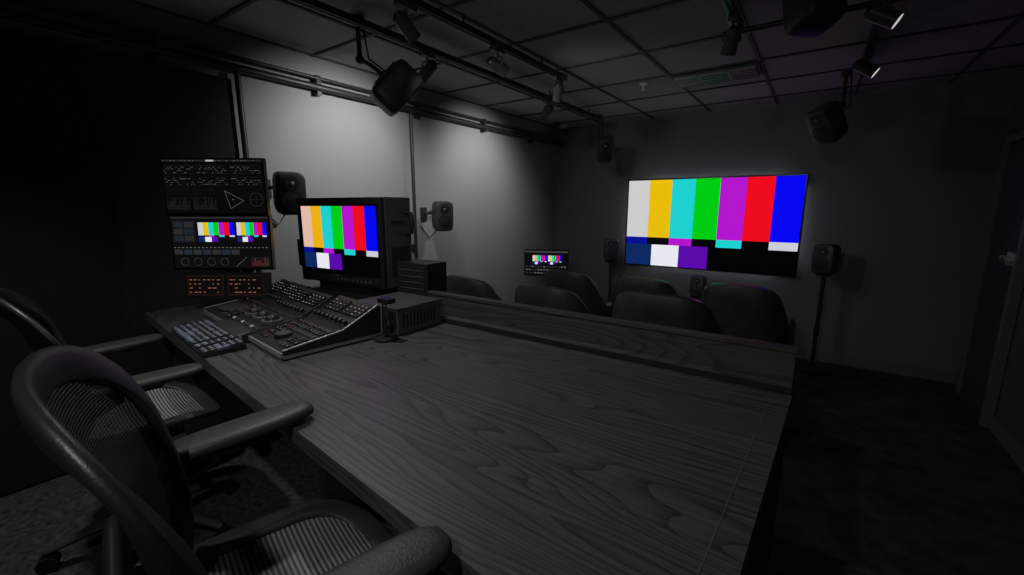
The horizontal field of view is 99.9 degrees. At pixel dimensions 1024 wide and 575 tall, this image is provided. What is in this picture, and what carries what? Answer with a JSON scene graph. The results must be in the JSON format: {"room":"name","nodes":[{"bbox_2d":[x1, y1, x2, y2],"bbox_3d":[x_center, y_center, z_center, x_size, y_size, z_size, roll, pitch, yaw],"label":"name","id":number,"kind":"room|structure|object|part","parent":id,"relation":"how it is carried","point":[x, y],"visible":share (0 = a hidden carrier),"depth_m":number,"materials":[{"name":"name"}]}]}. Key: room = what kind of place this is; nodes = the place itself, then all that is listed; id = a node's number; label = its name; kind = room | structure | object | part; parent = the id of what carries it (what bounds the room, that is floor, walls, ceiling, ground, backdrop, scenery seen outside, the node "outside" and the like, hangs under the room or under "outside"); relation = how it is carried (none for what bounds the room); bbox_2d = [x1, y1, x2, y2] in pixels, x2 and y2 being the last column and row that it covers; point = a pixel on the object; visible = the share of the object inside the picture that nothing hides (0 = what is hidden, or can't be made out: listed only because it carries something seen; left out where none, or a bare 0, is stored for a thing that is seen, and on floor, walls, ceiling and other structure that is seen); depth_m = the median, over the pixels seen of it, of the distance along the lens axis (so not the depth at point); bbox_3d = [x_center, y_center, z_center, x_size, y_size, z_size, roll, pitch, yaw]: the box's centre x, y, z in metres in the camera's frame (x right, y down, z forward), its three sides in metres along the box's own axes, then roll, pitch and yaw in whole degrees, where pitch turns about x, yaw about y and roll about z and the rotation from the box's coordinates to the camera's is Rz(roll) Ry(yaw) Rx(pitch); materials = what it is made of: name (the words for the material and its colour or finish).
{"room":"control room","nodes":[
{"label":"control room","id":0,"kind":"room"},
{"bbox_2d":[0,0,558,302],"bbox_3d":[-1.562,-0.276,2.943,0.100,2.550,7.620,7,13,34],"label":"wall","id":1,"kind":"structure","parent":0,"point":[501,188],"depth_m":3.39,"materials":[{"name":"grey paint"}]},
{"bbox_2d":[234,72,261,271],"bbox_3d":[-1.617,-0.623,2.637,0.062,1.285,0.040,7,13,34],"label":"post","id":2,"kind":"object","parent":1,"relation":"attached to","point":[237,76],"visible":0.28,"depth_m":2.54,"materials":[{"name":"black metal"}]},
{"bbox_2d":[0,0,562,146],"bbox_3d":[-1.486,-1.328,2.690,0.080,0.130,7.380,7,13,34],"label":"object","id":3,"kind":"object","parent":1,"relation":"attached to","point":[153,50],"visible":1,"depth_m":2.36,"materials":[{"name":"black metal"}]},
{"bbox_2d":[268,171,305,224],"bbox_3d":[-1.431,-0.556,2.708,0.329,0.337,0.193,7,13,34],"label":"speaker","id":4,"kind":"object","parent":1,"relation":"attached to","point":[286,186],"visible":0.91,"depth_m":2.60},
{"bbox_2d":[409,113,417,258],"bbox_3d":[-0.855,-0.330,3.808,0.048,2.295,0.040,7,13,34],"label":"post","id":5,"kind":"object","parent":1,"relation":"attached to","point":[414,246],"visible":0.7,"depth_m":3.69,"materials":[{"name":"black metal"}]},
{"bbox_2d":[420,201,452,237],"bbox_3d":[-0.657,-0.601,3.837,0.314,0.335,0.208,7,13,34],"label":"speaker","id":6,"kind":"object","parent":1,"relation":"attached to","point":[441,212],"visible":1,"depth_m":3.74},
{"bbox_2d":[0,430,880,574],"bbox_3d":[-0.817,1.333,0.618,4.086,0.250,4.046,7,13,34],"label":"floor","id":7,"kind":"structure","parent":0,"point":[273,474],"depth_m":1.86,"materials":[{"name":"carpet"}]},
{"bbox_2d":[0,288,237,574],"bbox_3d":[-1.426,0.485,1.623,0.653,1.041,0.638,9,14,39],"label":"mesh office chair","id":8,"kind":"object","parent":7,"relation":"on","point":[178,403],"visible":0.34,"depth_m":1.59,"materials":[{"name":"grey plastic"}]},
{"bbox_3d":[-1.419,0.482,1.628,0.532,0.078,0.488,9,14,39],"label":"seat","id":9,"kind":"part","parent":8,"relation":"part of","materials":[{"name":"fabric"}]},
{"bbox_2d":[10,345,451,574],"bbox_3d":[-0.445,0.606,0.851,0.641,1.091,0.717,-10,14,-42],"label":"mesh office chair","id":10,"kind":"object","parent":7,"relation":"on","point":[84,411],"visible":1,"depth_m":0.77,"materials":[{"name":"grey plastic"}]},
{"bbox_3d":[-0.438,0.627,0.861,0.488,0.078,0.532,-10,14,-42],"label":"seat","id":11,"kind":"part","parent":10,"relation":"part of","materials":[{"name":"fabric"}]},
{"bbox_2d":[145,285,797,574],"bbox_3d":[-0.518,0.515,1.893,2.914,0.879,1.198,9,14,40],"label":"desk","id":12,"kind":"object","parent":7,"relation":"on","point":[540,440],"visible":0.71,"depth_m":1.11,"materials":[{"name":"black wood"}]},
{"bbox_2d":[171,320,246,357],"bbox_3d":[-1.272,0.203,1.789,0.500,0.031,0.144,9,14,41],"label":"keyboard","id":13,"kind":"object","parent":12,"relation":"on","point":[204,337],"visible":1,"depth_m":1.73,"materials":[{"name":"black plastic"}]},
{"bbox_2d":[160,158,275,298],"bbox_3d":[-1.525,-0.281,2.320,0.525,0.790,0.165,0,11,0],"label":"equipment rack","id":14,"kind":"object","parent":12,"relation":"on","point":[219,212],"visible":0.88,"depth_m":2.24,"materials":[{"name":"black plastic"}]},
{"bbox_2d":[203,278,382,359],"bbox_3d":[-1.083,0.107,1.996,1.012,0.141,0.467,9,14,41],"label":"console","id":15,"kind":"object","parent":12,"relation":"on","point":[294,320],"visible":0.97,"depth_m":1.84,"materials":[{"name":"black plastic"}]},
{"bbox_2d":[296,197,413,299],"bbox_3d":[-0.909,-0.217,2.503,0.792,0.596,0.254,6,12,29],"label":"monitor","id":16,"kind":"object","parent":12,"relation":"on","point":[354,246],"visible":0.82,"depth_m":2.35,"materials":[{"name":"grey plastic"}]},
{"bbox_2d":[374,296,397,342],"bbox_3d":[-0.529,0.130,1.790,0.100,0.180,0.100,7,13,34],"label":"stand","id":17,"kind":"object","parent":12,"relation":"on","point":[386,337],"visible":1,"depth_m":1.77,"materials":[{"name":"black plastic"}]},
{"bbox_2d":[359,292,440,334],"bbox_3d":[-0.535,0.116,2.024,0.302,0.119,0.266,7,13,34],"label":"box","id":18,"kind":"object","parent":12,"relation":"on","point":[410,312],"visible":0.6,"depth_m":1.94,"materials":[{"name":"grey plastic"}]},
{"bbox_2d":[397,259,446,296],"bbox_3d":[-0.489,-0.013,2.333,0.220,0.255,0.156,7,13,32],"label":"box","id":19,"kind":"object","parent":12,"relation":"on","point":[414,276],"visible":0.66,"depth_m":2.27,"materials":[{"name":"black plastic"}]},
{"bbox_2d":[135,0,1023,127],"bbox_3d":[0.152,-1.355,1.513,4.290,0.100,7.620,7,13,34],"label":"ceiling","id":20,"kind":"structure","parent":0,"point":[275,21],"depth_m":2.71,"materials":[{"name":"tile"}]},
{"bbox_2d":[353,14,422,116],"bbox_3d":[-0.670,-1.193,2.310,0.374,0.512,0.213,-1,11,-8],"label":"speaker","id":21,"kind":"object","parent":20,"relation":"hanging from","point":[395,85],"visible":0.94,"depth_m":2.27},
{"bbox_2d":[290,0,603,120],"bbox_3d":[-0.777,-1.397,2.239,0.044,0.085,6.130,7,13,34],"label":"track","id":22,"kind":"object","parent":20,"relation":"attached to","point":[317,5],"visible":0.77,"depth_m":2.56,"materials":[{"name":"black metal"}]},
{"bbox_2d":[418,50,437,82],"bbox_3d":[-0.515,-1.344,2.627,0.138,0.162,0.110,7,13,34],"label":"track spotlight","id":23,"kind":"object","parent":22,"relation":"hanging from","point":[430,67],"visible":0.87,"depth_m":2.60,"materials":[{"name":"black metal"}]},
{"bbox_2d":[539,98,553,119],"bbox_3d":[0.307,-1.561,3.777,0.137,0.163,0.110,7,13,34],"label":"track spotlight","id":24,"kind":"object","parent":22,"relation":"hanging from","point":[549,109],"visible":1,"depth_m":3.75,"materials":[{"name":"black metal"}]},
{"bbox_2d":[405,0,566,80],"bbox_3d":[-0.910,-1.232,1.370,0.044,0.085,4.530,7,13,34],"label":"track","id":25,"kind":"object","parent":20,"relation":"attached to","point":[422,6],"visible":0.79,"depth_m":2.37,"materials":[{"name":"black metal"}]},
{"bbox_2d":[393,0,420,43],"bbox_3d":[-0.487,-1.222,1.984,0.094,0.164,0.136,7,13,34],"label":"track spotlight","id":26,"kind":"object","parent":25,"relation":"hanging from","point":[401,19],"visible":1,"depth_m":1.96,"materials":[{"name":"grey plastic"}]},
{"bbox_2d":[486,45,508,76],"bbox_3d":[-0.087,-1.333,2.544,0.140,0.152,0.092,-5,12,-24],"label":"track spotlight","id":27,"kind":"object","parent":25,"relation":"hanging from","point":[493,63],"visible":1,"depth_m":2.52,"materials":[{"name":"black metal"}]},
{"bbox_2d":[552,76,563,102],"bbox_3d":[0.335,-1.437,3.135,0.090,0.168,0.122,2,11,12],"label":"track spotlight","id":28,"kind":"object","parent":25,"relation":"hanging from","point":[558,90],"visible":1,"depth_m":3.11,"materials":[{"name":"grey plastic"}]},
{"bbox_2d":[559,124,566,131],"bbox_3d":[0.638,-1.983,5.363,0.109,0.092,0.100,-3,11,-14],"label":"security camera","id":29,"kind":"object","parent":20,"relation":"attached to","point":[562,127],"visible":1,"depth_m":5.33,"materials":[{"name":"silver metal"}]},
{"bbox_2d":[124,0,1023,128],"bbox_3d":[0.152,-1.301,1.524,4.070,0.009,7.400,7,13,34],"label":"grid","id":30,"kind":"object","parent":20,"relation":"attached to","point":[246,3],"visible":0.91,"depth_m":2.82,"materials":[{"name":"black metal"}]},
{"bbox_2d":[596,114,613,162],"bbox_3d":[0.992,-1.608,4.611,0.176,0.550,0.529,1,11,7],"label":"speaker","id":31,"kind":"object","parent":20,"relation":"hanging from","point":[605,143],"visible":0.99,"depth_m":4.44},
{"bbox_2d":[639,82,647,90],"bbox_3d":[1.093,-1.663,3.569,0.070,0.054,0.070,7,13,34],"label":"sprinkler","id":32,"kind":"object","parent":20,"relation":"attached to","point":[643,84],"visible":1,"depth_m":3.56,"materials":[{"name":"silver metal"}]},
{"bbox_2d":[671,62,762,87],"bbox_3d":[1.567,-1.615,3.301,0.600,0.032,0.300,7,13,34],"label":"ceiling vent","id":33,"kind":"object","parent":20,"relation":"in","point":[752,70],"depth_m":3.25,"materials":[{"name":"grey metal"}]},
{"bbox_2d":[721,0,744,27],"bbox_3d":[-0.009,-1.083,0.579,0.044,0.085,4.250,7,13,34],"label":"track","id":34,"kind":"object","parent":20,"relation":"attached to","point":[730,7],"visible":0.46,"depth_m":2.06,"materials":[{"name":"black metal"}]},
{"bbox_2d":[721,15,741,55],"bbox_3d":[1.103,-1.253,2.160,0.097,0.168,0.111,7,13,34],"label":"track spotlight","id":35,"kind":"object","parent":34,"relation":"hanging from","point":[733,37],"visible":1,"depth_m":2.14,"materials":[{"name":"black metal"}]},
{"bbox_2d":[782,0,846,37],"bbox_3d":[1.240,-1.187,1.708,0.179,0.300,0.313,-2,11,-8],"label":"speaker","id":36,"kind":"object","parent":20,"relation":"attached to","point":[801,18],"visible":1,"depth_m":1.72},
{"bbox_2d":[805,70,852,144],"bbox_3d":[2.398,-1.345,3.190,0.398,0.540,0.184,-3,11,-17],"label":"speaker","id":37,"kind":"object","parent":20,"relation":"hanging from","point":[827,122],"visible":1,"depth_m":3.14},
{"bbox_2d":[857,1,888,73],"bbox_3d":[0.851,-1.119,0.772,0.044,0.085,5.560,7,13,34],"label":"track","id":38,"kind":"object","parent":20,"relation":"attached to","point":[874,28],"visible":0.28,"depth_m":2.38,"materials":[{"name":"black metal"}]},
{"bbox_2d":[741,0,882,33],"bbox_3d":[1.193,-1.247,1.767,0.590,0.028,0.816,7,13,34],"label":"bar","id":39,"kind":"object","parent":38,"relation":"attached to","point":[855,7],"visible":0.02,"depth_m":2.13,"materials":[{"name":"black metal"}]},
{"bbox_2d":[852,47,879,78],"bbox_3d":[2.127,-1.335,2.580,0.137,0.163,0.110,7,13,34],"label":"track spotlight","id":40,"kind":"object","parent":38,"relation":"hanging from","point":[866,68],"visible":1,"depth_m":2.56,"materials":[{"name":"grey plastic"}]},
{"bbox_2d":[864,0,903,29],"bbox_3d":[1.620,-1.202,1.873,0.138,0.161,0.110,7,13,34],"label":"track spotlight","id":41,"kind":"object","parent":38,"relation":"hanging from","point":[884,16],"visible":1,"depth_m":1.86,"materials":[{"name":"grey plastic"}]},
{"bbox_2d":[556,76,1019,382],"bbox_3d":[2.314,-0.624,4.782,4.090,2.550,0.100,7,13,34],"label":"wall","id":42,"kind":"structure","parent":0,"point":[906,194],"depth_m":4.06,"materials":[{"name":"grey paint"}]},
{"bbox_2d":[624,173,808,277],"bbox_3d":[2.145,-0.699,4.761,1.790,1.020,0.086,7,13,34],"label":"television","id":43,"kind":"object","parent":42,"relation":"attached to","point":[744,224],"visible":1,"depth_m":4.64,"materials":[{"name":"multicoloured glass"}]},
{"bbox_2d":[796,348,956,383],"bbox_3d":[2.281,0.589,4.963,4.050,0.100,0.016,7,13,34],"label":"baseboard","id":44,"kind":"structure","parent":42,"relation":"attached to","point":[889,367],"depth_m":4.10,"materials":[{"name":"paint"}]},
{"bbox_2d":[773,357,1023,574],"bbox_3d":[0.152,1.249,2.005,4.290,0.100,7.620,7,13,34],"label":"floor","id":45,"kind":"structure","parent":0,"point":[883,473],"depth_m":2.46,"materials":[{"name":"wood"}]},
{"bbox_2d":[447,275,501,300],"bbox_3d":[-0.215,0.340,3.902,0.722,0.982,0.741,9,14,39],"label":"lounge armchair","id":46,"kind":"object","parent":45,"relation":"on","point":[456,284],"visible":0.13,"depth_m":3.48,"materials":[{"name":"black leather"}]},
{"bbox_2d":[524,249,568,275],"bbox_3d":[0.401,0.100,4.920,0.378,1.074,0.403,-9,14,-38],"label":"monitor","id":47,"kind":"object","parent":45,"relation":"on","point":[537,262],"visible":0.51,"depth_m":4.82,"materials":[{"name":"black plastic"}]},
{"bbox_2d":[514,283,589,313],"bbox_3d":[0.401,0.420,3.425,0.736,1.001,0.756,8,13,36],"label":"lounge armchair","id":48,"kind":"object","parent":45,"relation":"on","point":[546,296],"visible":0.09,"depth_m":3.01,"materials":[{"name":"black leather"}]},
{"bbox_2d":[544,269,610,316],"bbox_3d":[0.686,0.248,4.461,0.694,0.954,0.714,8,13,37],"label":"lounge armchair","id":49,"kind":"object","parent":45,"relation":"on","point":[579,283],"visible":0.23,"depth_m":4.09,"materials":[{"name":"black leather"}]},
{"bbox_2d":[604,238,618,301],"bbox_3d":[1.183,-0.004,5.199,0.300,1.176,0.300,7,13,34],"label":"speaker","id":50,"kind":"object","parent":45,"relation":"on","point":[611,245],"visible":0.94,"depth_m":5.05},
{"bbox_2d":[611,276,677,316],"bbox_3d":[1.276,0.330,4.029,0.694,0.954,0.714,7,13,32],"label":"lounge armchair","id":51,"kind":"object","parent":45,"relation":"on","point":[625,283],"visible":0.14,"depth_m":3.66,"materials":[{"name":"black leather"}]},
{"bbox_2d":[611,291,734,336],"bbox_3d":[1.050,0.490,2.920,0.763,1.049,0.786,7,13,33],"label":"lounge armchair","id":52,"kind":"object","parent":45,"relation":"on","point":[664,309],"visible":0.17,"depth_m":2.50,"materials":[{"name":"black leather"}]},
{"bbox_2d":[689,275,705,299],"bbox_3d":[2.019,0.268,4.726,0.300,0.817,0.300,7,13,34],"label":"speaker","id":53,"kind":"object","parent":45,"relation":"on","point":[697,282],"visible":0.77,"depth_m":4.61},
{"bbox_2d":[700,283,795,345],"bbox_3d":[1.909,0.403,3.589,0.708,0.973,0.729,8,13,37],"label":"lounge armchair","id":54,"kind":"object","parent":45,"relation":"on","point":[739,310],"visible":0.34,"depth_m":3.24,"materials":[{"name":"black leather"}]},
{"bbox_2d":[794,244,840,375],"bbox_3d":[2.876,0.199,4.026,0.300,1.212,0.300,7,13,34],"label":"speaker","id":55,"kind":"object","parent":45,"relation":"on","point":[825,257],"visible":0.99,"depth_m":3.95},
{"bbox_2d":[995,73,1023,448],"bbox_3d":[1.866,0.171,0.576,0.100,2.550,7.620,7,13,34],"label":"wall","id":56,"kind":"structure","parent":0,"point":[1009,411],"depth_m":2.86,"materials":[{"name":"grey paint"}]},
{"bbox_2d":[955,131,1023,427],"bbox_3d":[3.588,-0.074,3.167,0.055,2.070,0.740,7,13,34],"label":"door","id":57,"kind":"structure","parent":56,"relation":"in","point":[999,285],"depth_m":3.16,"materials":[{"name":"paint"}]},
{"bbox_2d":[997,252,1014,265],"bbox_3d":[3.427,-0.196,2.979,0.059,0.085,0.180,7,13,34],"label":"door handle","id":58,"kind":"object","parent":57,"relation":"attached to","point":[1008,259],"visible":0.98,"depth_m":2.95,"materials":[{"name":"silver metal"}]},
{"bbox_2d":[989,415,1023,472],"bbox_3d":[2.713,1.132,2.086,0.016,0.100,2.390,7,13,34],"label":"baseboard","id":59,"kind":"structure","parent":56,"relation":"attached to","point":[1001,433],"depth_m":2.77,"materials":[{"name":"paint"}]}
]}

